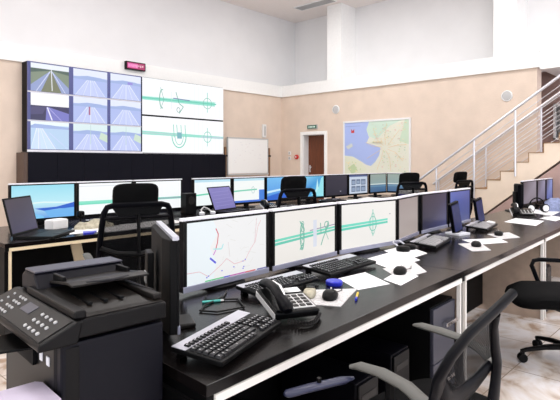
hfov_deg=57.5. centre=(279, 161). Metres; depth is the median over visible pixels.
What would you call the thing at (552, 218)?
paper sheet
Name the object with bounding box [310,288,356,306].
paper sheet
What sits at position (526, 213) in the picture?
desk phone
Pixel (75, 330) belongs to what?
printer
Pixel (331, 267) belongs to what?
keyboard
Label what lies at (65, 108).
video wall
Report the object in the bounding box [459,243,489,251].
mouse pad
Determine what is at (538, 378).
floor
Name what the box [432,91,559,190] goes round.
stair railing
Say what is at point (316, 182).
monitor
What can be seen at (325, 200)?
keyboard
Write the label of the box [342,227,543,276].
countertop
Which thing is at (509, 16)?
column
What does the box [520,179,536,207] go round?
monitor
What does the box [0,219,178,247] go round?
countertop
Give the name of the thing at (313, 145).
door
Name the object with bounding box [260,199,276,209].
desk phone
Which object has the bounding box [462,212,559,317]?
desk
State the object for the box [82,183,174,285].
office chair
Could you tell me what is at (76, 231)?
paper sheet
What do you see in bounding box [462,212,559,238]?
countertop
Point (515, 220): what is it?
paper sheet
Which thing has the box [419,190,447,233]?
monitor
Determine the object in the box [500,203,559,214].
desk
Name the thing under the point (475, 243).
computer mouse
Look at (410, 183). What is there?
office chair
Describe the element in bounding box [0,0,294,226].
wall
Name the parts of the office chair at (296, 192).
frame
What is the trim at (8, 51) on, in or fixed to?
attached to the wall at (220, 38)
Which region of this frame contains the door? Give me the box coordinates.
[300,131,326,199]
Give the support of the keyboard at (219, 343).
on the desk at (256, 373)
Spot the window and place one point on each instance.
(556, 133)
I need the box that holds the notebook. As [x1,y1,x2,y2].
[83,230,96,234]
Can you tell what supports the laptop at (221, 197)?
on the desk at (177, 215)
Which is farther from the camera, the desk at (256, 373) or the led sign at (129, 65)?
the led sign at (129, 65)
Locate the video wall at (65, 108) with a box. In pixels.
[22,61,222,154]
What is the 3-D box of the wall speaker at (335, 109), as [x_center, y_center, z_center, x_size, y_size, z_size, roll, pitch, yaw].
[1.342,-1.267,12.300,0.210,0.210,0.028,0,0,43]
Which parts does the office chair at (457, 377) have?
armrest, seat, armrest, blade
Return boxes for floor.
[0,276,559,399]
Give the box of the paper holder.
[45,218,67,228]
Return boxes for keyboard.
[171,310,280,366]
[236,270,318,295]
[302,254,375,276]
[318,199,346,202]
[410,234,451,248]
[465,220,497,230]
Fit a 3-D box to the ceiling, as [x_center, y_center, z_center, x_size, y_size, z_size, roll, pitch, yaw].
[1.389,-3.850,4.719,14.800,0.100,17.200,0,0,43]
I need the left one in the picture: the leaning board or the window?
the leaning board
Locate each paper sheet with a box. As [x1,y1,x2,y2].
[70,228,97,233]
[338,272,388,289]
[368,253,418,268]
[383,262,426,274]
[384,272,417,285]
[385,248,426,259]
[464,238,506,243]
[505,218,542,225]
[534,209,558,215]
[541,216,559,220]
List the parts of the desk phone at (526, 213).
coiled cord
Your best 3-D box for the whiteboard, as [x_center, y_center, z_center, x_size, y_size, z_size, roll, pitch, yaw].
[-0.770,0.410,12.305,0.620,1.980,1.490,0,0,45]
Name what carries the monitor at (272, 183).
on the desk
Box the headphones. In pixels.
[525,197,549,211]
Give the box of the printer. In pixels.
[0,256,165,399]
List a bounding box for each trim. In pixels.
[0,41,281,97]
[281,50,559,96]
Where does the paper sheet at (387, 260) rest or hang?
on the desk at (487, 275)
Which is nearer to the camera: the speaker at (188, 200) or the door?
the speaker at (188, 200)
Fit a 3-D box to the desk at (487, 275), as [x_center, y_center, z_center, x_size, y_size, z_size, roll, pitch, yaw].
[1.353,1.025,4.109,0.984,0.750,1.971,0,0,40]
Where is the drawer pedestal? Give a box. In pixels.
[360,294,457,380]
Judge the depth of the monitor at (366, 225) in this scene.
3.67 m
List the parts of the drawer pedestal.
drawer, drawer, handle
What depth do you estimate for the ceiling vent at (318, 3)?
12.27 m
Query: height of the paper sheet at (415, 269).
0.001 m
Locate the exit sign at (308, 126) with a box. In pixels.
[307,125,317,128]
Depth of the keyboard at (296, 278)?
2.62 m
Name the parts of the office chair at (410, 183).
frame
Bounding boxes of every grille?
[333,106,337,112]
[502,91,510,99]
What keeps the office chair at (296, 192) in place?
on the floor
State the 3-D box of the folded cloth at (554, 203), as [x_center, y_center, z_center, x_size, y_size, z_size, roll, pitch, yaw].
[3.716,0.569,6.925,0.300,0.162,0.550,0,0,43]
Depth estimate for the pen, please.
2.36 m
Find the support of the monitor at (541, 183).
on the desk at (536, 207)
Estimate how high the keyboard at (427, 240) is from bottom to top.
0.054 m
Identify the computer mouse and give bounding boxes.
[322,286,341,300]
[393,265,410,274]
[471,240,480,246]
[494,230,502,235]
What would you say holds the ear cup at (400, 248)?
on the headset at (406, 247)
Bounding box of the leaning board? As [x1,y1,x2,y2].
[71,243,84,260]
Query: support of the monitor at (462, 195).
on the desk at (550, 229)
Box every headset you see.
[199,206,215,214]
[392,240,415,251]
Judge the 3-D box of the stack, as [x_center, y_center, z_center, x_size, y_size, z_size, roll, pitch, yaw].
[1.464,0.621,8.352,0.240,0.058,0.340,0,0,37]
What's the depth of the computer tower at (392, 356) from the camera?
2.67 m
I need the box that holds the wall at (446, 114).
[281,0,559,197]
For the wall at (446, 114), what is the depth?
10.90 m
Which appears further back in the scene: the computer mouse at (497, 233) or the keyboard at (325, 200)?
the keyboard at (325, 200)
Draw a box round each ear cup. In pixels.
[396,245,409,251]
[403,243,415,249]
[540,204,549,211]
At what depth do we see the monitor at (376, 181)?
9.75 m
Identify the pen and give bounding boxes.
[202,299,223,302]
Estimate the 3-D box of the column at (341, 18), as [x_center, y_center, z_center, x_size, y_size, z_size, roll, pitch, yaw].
[1.508,-2.900,12.521,0.420,1.800,0.600,0,0,43]
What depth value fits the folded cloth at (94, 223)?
4.94 m
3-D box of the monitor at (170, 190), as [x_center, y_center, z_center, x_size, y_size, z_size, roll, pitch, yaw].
[-1.520,0.430,6.242,0.200,0.440,0.676,0,0,43]
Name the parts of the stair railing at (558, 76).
post, post, rail rod, rail rod, rail rod, rail rod, rail rod, post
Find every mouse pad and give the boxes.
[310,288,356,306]
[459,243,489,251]
[488,232,519,238]
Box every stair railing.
[419,74,559,197]
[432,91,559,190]
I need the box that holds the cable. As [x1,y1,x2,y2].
[199,290,244,312]
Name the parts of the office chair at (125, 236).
armrest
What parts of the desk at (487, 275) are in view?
panel, panel, panel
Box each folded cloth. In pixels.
[74,219,99,229]
[540,198,559,211]
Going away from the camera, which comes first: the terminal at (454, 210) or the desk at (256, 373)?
the desk at (256, 373)
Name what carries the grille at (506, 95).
attached to the wall speaker at (506, 96)
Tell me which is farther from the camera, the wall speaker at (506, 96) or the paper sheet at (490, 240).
the wall speaker at (506, 96)
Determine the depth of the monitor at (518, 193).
6.65 m
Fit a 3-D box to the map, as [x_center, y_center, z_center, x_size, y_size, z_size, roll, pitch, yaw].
[2.151,-0.320,11.531,1.770,1.280,0.052,0,0,43]
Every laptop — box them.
[2,195,74,238]
[207,186,248,213]
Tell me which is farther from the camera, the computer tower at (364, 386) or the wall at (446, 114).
the wall at (446, 114)
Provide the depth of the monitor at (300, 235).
3.17 m
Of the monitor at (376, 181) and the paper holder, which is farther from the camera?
the monitor at (376, 181)
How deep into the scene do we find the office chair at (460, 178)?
8.28 m
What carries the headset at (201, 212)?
on the desk at (177, 215)
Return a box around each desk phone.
[256,278,321,325]
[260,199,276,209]
[509,203,535,218]
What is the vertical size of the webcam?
0.135 m
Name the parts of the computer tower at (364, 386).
panel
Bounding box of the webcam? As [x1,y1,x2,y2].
[76,211,84,223]
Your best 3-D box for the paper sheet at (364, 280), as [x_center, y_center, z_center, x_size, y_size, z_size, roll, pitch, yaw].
[0.449,0.649,2.797,0.218,0.002,0.367,0,0,-16]
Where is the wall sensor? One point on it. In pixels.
(263, 125)
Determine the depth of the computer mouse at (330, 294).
2.39 m
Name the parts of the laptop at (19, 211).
lid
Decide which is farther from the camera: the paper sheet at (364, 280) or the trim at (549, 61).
the trim at (549, 61)
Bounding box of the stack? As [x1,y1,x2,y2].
[358,197,376,199]
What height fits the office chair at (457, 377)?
1.032 m
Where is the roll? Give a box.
[326,278,342,286]
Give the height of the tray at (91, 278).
0.029 m
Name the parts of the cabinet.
panel, door, door, door, door, door, door, door, door, door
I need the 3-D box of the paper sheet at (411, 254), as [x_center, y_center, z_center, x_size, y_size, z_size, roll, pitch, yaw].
[0.904,0.647,3.659,0.262,0.001,0.569,0,0,-11]
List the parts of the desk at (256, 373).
panel, panel, panel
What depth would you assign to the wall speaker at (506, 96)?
9.57 m
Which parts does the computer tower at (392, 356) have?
panel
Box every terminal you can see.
[445,201,469,235]
[470,197,484,222]
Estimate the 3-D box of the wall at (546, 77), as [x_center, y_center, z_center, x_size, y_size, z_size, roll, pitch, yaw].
[7.506,-0.300,7.692,9.500,3.400,1.110,0,0,43]
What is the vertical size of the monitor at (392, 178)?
0.440 m
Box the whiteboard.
[224,137,270,202]
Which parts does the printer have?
panel, control panel, lid rail, scanner lid, rail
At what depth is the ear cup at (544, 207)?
6.51 m
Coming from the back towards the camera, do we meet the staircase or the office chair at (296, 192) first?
the staircase
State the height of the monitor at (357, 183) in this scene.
0.440 m
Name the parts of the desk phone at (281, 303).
trim, handset trim, keypad panel, coiled cord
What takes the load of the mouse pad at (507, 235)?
on the desk at (487, 275)
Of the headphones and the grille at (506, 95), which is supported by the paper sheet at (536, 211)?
the headphones
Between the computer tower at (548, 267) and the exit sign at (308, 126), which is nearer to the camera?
the computer tower at (548, 267)
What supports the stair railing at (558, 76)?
attached to the wall at (446, 114)
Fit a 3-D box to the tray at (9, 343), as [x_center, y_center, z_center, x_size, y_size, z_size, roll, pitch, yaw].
[-0.822,0.541,1.500,0.170,0.008,0.179,0,0,-44]
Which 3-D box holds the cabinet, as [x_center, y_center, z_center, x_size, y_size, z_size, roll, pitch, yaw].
[-2.859,0.615,10.172,0.330,1.570,4.410,0,0,43]
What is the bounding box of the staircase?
[471,133,559,217]
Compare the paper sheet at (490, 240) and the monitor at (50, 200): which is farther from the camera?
the monitor at (50, 200)
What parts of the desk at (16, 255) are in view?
panel, panel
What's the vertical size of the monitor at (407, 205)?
0.377 m
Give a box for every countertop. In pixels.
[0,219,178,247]
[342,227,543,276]
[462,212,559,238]
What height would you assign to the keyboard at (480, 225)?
0.054 m
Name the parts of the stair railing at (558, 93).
post, rail rod, rail rod, post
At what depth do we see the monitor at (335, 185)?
8.81 m
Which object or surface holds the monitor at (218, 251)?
on the desk at (256, 373)
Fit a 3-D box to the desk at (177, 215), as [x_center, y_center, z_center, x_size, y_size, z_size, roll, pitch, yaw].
[-0.626,1.025,6.588,1.204,0.750,1.948,0,0,43]
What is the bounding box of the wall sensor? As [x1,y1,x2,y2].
[262,124,265,137]
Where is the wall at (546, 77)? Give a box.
[541,72,559,151]
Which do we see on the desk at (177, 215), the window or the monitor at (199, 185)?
the monitor at (199, 185)
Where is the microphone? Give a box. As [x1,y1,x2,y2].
[303,285,315,298]
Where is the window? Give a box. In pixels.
[553,103,559,139]
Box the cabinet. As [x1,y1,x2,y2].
[16,152,225,220]
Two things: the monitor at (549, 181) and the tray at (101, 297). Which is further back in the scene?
the monitor at (549, 181)
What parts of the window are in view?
glass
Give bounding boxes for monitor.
[8,182,75,226]
[76,180,132,218]
[133,179,181,213]
[144,221,195,335]
[179,209,268,293]
[192,177,230,210]
[231,176,264,207]
[265,175,295,204]
[268,202,336,270]
[296,174,324,197]
[324,174,347,198]
[337,197,397,254]
[348,173,367,197]
[368,173,386,195]
[387,173,402,194]
[397,193,418,242]
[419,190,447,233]
[448,188,470,226]
[505,183,523,211]
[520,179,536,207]
[533,178,545,205]
[539,178,552,203]
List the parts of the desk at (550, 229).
panel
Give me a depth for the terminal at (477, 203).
5.26 m
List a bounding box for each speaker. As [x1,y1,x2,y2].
[181,193,195,214]
[332,105,339,113]
[501,90,512,101]
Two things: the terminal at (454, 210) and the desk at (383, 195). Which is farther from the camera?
the desk at (383, 195)
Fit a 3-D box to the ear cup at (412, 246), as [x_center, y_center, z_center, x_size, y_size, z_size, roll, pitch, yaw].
[0.962,0.629,3.791,0.100,0.035,0.100,0,0,43]
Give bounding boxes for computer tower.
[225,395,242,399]
[282,354,377,399]
[323,333,408,393]
[546,264,550,311]
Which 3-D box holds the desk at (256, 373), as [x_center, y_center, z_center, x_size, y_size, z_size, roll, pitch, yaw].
[0.066,1.025,2.574,0.984,0.750,2.032,0,0,40]
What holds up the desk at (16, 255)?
on the floor
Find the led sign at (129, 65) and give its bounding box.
[124,61,145,71]
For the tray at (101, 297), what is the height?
0.019 m
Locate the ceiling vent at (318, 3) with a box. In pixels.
[293,0,336,10]
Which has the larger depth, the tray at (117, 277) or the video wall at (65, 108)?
the video wall at (65, 108)
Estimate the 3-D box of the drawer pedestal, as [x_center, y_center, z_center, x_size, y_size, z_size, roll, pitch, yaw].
[0.756,1.085,3.050,0.530,0.570,0.320,0,0,40]
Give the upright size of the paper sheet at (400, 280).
0.002 m
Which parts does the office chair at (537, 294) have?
seat, leg, armrest, leg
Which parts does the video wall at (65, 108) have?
trim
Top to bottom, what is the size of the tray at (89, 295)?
0.007 m
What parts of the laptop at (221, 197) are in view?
lid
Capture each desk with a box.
[0,219,178,334]
[163,254,462,399]
[166,205,262,219]
[340,194,394,198]
[342,227,543,333]
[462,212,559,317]
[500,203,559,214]
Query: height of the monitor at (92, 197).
0.440 m
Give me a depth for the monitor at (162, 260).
1.84 m
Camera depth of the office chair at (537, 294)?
3.55 m
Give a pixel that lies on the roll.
(333, 282)
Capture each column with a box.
[327,3,355,79]
[493,0,526,56]
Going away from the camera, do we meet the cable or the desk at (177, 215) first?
the cable
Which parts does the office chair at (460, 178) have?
frame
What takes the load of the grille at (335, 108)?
attached to the wall speaker at (335, 109)
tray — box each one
[0,333,32,353]
[45,282,146,312]
[50,270,148,287]
[69,287,123,304]
[86,274,128,282]
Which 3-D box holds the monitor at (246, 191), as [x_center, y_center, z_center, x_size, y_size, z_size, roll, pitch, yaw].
[-0.490,0.430,7.347,0.200,0.440,0.637,0,0,43]
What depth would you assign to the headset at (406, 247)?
3.73 m
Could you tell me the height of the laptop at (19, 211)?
0.340 m
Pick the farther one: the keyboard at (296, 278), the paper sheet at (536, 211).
the paper sheet at (536, 211)
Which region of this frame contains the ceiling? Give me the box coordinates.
[221,0,386,22]
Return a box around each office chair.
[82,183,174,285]
[276,176,316,207]
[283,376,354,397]
[349,288,517,399]
[395,172,427,196]
[453,171,475,212]
[505,257,559,362]
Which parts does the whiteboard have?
board frame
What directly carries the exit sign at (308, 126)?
attached to the wall at (446, 114)
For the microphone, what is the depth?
2.43 m
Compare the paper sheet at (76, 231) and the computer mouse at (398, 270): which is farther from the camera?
the paper sheet at (76, 231)
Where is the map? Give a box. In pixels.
[343,117,410,175]

